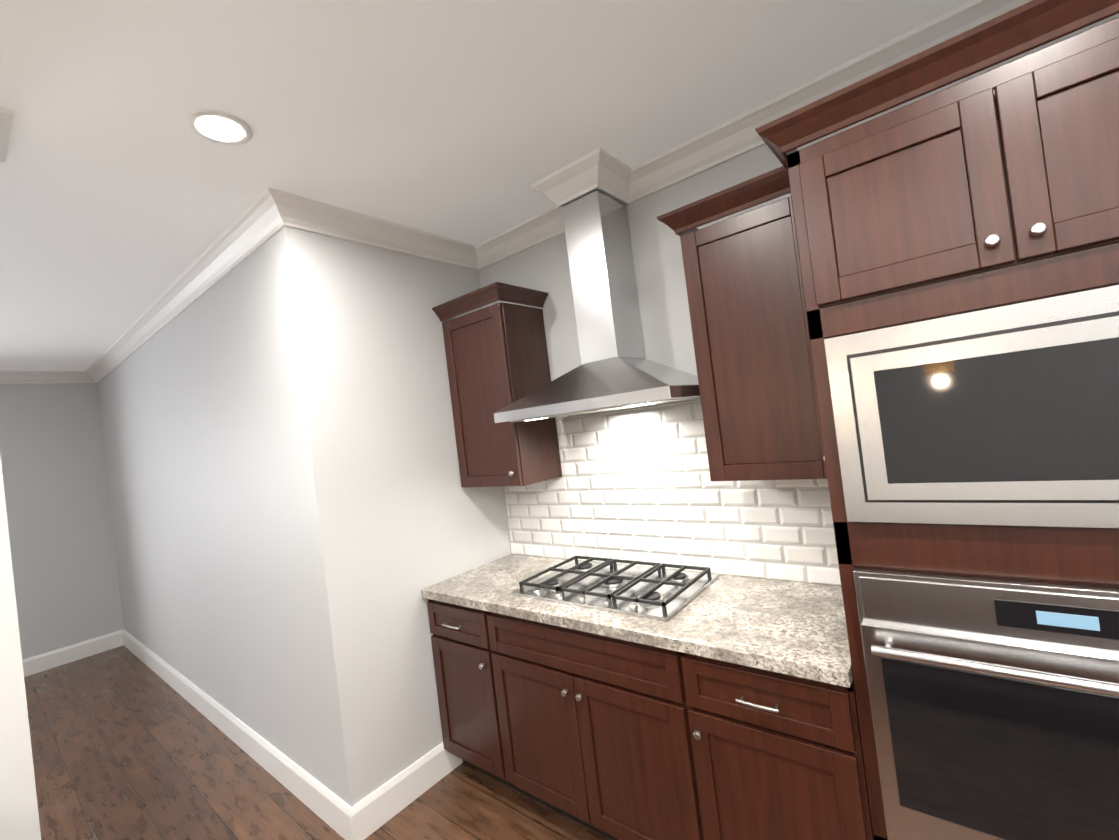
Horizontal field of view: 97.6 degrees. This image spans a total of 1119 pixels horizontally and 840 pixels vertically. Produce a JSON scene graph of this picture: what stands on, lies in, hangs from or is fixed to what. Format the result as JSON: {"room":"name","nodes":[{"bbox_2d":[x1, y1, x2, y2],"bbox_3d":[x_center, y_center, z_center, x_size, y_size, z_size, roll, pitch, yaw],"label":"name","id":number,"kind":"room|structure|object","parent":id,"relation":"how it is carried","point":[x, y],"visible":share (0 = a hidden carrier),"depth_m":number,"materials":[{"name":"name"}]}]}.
{"room":"kitchen","nodes":[
{"label":"kitchen","id":0,"kind":"room"},
{"bbox_2d":[0,455,40,839],"bbox_3d":[-2.039,0.531,0.884,0.140,2.740,1.410,-8,-1,39],"label":"wall","id":1,"kind":"structure","parent":0,"point":[19,816],"depth_m":1.37,"materials":[{"name":"grey paint"}]},
{"bbox_2d":[0,383,123,659],"bbox_3d":[-5.928,1.035,3.278,0.150,2.740,4.350,-8,-1,39],"label":"wall","id":2,"kind":"structure","parent":0,"point":[60,529],"depth_m":4.63,"materials":[{"name":"grey paint"}]},
{"bbox_2d":[24,645,610,839],"bbox_3d":[-0.398,1.759,2.510,9.800,0.050,10.370,-8,-1,39],"label":"floor","id":3,"kind":"structure","parent":0,"point":[127,744],"depth_m":2.58,"materials":[{"name":"brown wood"}]},
{"bbox_2d":[97,226,511,806],"bbox_3d":[-2.377,0.614,3.990,4.520,2.740,1.250,-8,-1,39],"label":"wall block","id":4,"kind":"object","parent":3,"relation":"on","point":[302,518],"visible":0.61,"depth_m":2.44,"materials":[{"name":"grey paint"}]},
{"bbox_2d":[22,629,462,839],"bbox_3d":[-0.472,1.666,2.433,9.200,0.150,9.770,-8,-1,39],"label":"baseboard","id":5,"kind":"structure","parent":4,"relation":"attached to","point":[370,814],"depth_m":2.43,"materials":[{"name":"white"}]},
{"bbox_2d":[426,598,488,775],"bbox_3d":[-0.225,1.270,2.519,0.507,0.880,0.632,-8,-1,39],"label":"base cabinet","id":6,"kind":"object","parent":3,"relation":"on","point":[451,627],"depth_m":2.32,"materials":[{"name":"brown wood"}]},
{"bbox_2d":[469,610,676,839],"bbox_3d":[0.277,1.203,2.110,1.055,0.880,0.632,-8,-1,39],"label":"base cabinet","id":7,"kind":"object","parent":3,"relation":"on","point":[573,724],"depth_m":1.87,"materials":[{"name":"brown wood"}]},
{"bbox_2d":[421,554,852,689],"bbox_3d":[0.234,0.745,2.096,1.855,0.040,0.648,-8,-1,39],"label":"countertop","id":8,"kind":"structure","parent":7,"relation":"on","point":[794,629],"depth_m":1.70,"materials":[{"name":"beige stone"}]},
{"bbox_2d":[511,555,718,620],"bbox_3d":[0.230,0.700,2.135,0.760,0.048,0.490,-8,-1,39],"label":"cooktop","id":9,"kind":"object","parent":8,"relation":"in","point":[656,592],"visible":1,"depth_m":2.06,"materials":[{"name":"silver metal"}]},
{"bbox_2d":[653,650,873,839],"bbox_3d":[0.797,1.134,1.687,0.553,0.880,0.632,-8,-1,39],"label":"base cabinet","id":10,"kind":"object","parent":3,"relation":"on","point":[722,707],"depth_m":1.44,"materials":[{"name":"brown wood"}]},
{"bbox_2d":[755,0,1118,839],"bbox_3d":[1.207,0.333,1.265,0.879,2.360,0.672,-8,-1,39],"label":"tall cabinet","id":11,"kind":"object","parent":3,"relation":"on","point":[993,188],"visible":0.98,"depth_m":1.09,"materials":[{"name":"brown wood"}]},
{"bbox_2d":[824,285,1118,527],"bbox_3d":[0.983,-0.011,1.002,0.749,0.470,0.084,-8,-1,39],"label":"microwave","id":12,"kind":"object","parent":11,"relation":"in","point":[1007,415],"visible":1,"depth_m":1.05,"materials":[{"name":"silver metal"}]},
{"bbox_2d":[853,568,1118,839],"bbox_3d":[1.061,0.692,0.984,0.749,0.695,0.107,-8,-1,39],"label":"wall oven","id":13,"kind":"object","parent":11,"relation":"in","point":[994,704],"visible":1,"depth_m":1.07,"materials":[{"name":"silver metal"}]},
{"bbox_2d":[0,0,971,370],"bbox_3d":[-0.734,-1.011,2.547,9.800,0.050,10.370,-8,-1,39],"label":"ceiling","id":14,"kind":"structure","parent":0,"point":[128,196],"depth_m":1.61,"materials":[{"name":"white paint"}]},
{"bbox_2d":[186,110,252,144],"bbox_3d":[-1.104,-0.949,1.596,0.180,0.008,0.180,-8,-1,39],"label":"recessed light","id":15,"kind":"object","parent":14,"relation":"in","point":[219,127],"visible":1,"depth_m":1.58,"materials":[{"name":"white"}]},
{"bbox_2d":[478,13,1118,418],"bbox_3d":[0.747,0.210,2.154,2.690,2.740,0.150,-8,-1,39],"label":"wall","id":16,"kind":"structure","parent":0,"point":[662,291],"depth_m":2.23,"materials":[{"name":"grey paint"}]},
{"bbox_2d":[432,282,561,486],"bbox_3d":[-0.316,-0.153,2.632,0.511,0.990,0.383,-8,-1,39],"label":"upper cabinet","id":17,"kind":"object","parent":16,"relation":"attached to","point":[497,357],"visible":1,"depth_m":2.53,"materials":[{"name":"brown wood"}]},
{"bbox_2d":[0,0,1031,383],"bbox_3d":[-0.787,-0.927,2.468,9.200,0.104,9.770,-8,-1,39],"label":"crown molding","id":18,"kind":"structure","parent":16,"relation":"attached to","point":[260,220],"depth_m":2.20,"materials":[{"name":"white"}]},
{"bbox_2d":[494,191,699,422],"bbox_3d":[0.142,-0.509,2.160,0.880,0.947,0.498,-8,-1,39],"label":"range hood","id":19,"kind":"object","parent":16,"relation":"attached to","point":[616,369],"visible":0.88,"depth_m":2.14,"materials":[{"name":"silver metal"}]},
{"bbox_2d":[531,147,630,207],"bbox_3d":[0.128,-1.041,2.229,0.380,0.104,0.340,-8,-1,39],"label":"crown molding","id":20,"kind":"structure","parent":19,"relation":"attached to","point":[599,168],"depth_m":2.13,"materials":[{"name":"white"}]},
{"bbox_2d":[504,400,840,585],"bbox_3d":[0.387,0.326,2.350,1.853,0.759,0.010,-8,-1,39],"label":"tile backsplash","id":21,"kind":"structure","parent":16,"relation":"attached to","point":[638,484],"depth_m":2.26,"materials":[{"name":"white tile"}]},
{"bbox_2d":[656,166,826,480],"bbox_3d":[0.724,-0.291,1.785,0.494,0.990,0.383,-8,-1,39],"label":"upper cabinet","id":22,"kind":"object","parent":16,"relation":"attached to","point":[753,356],"visible":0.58,"depth_m":1.67,"materials":[{"name":"brown wood"}]}
]}

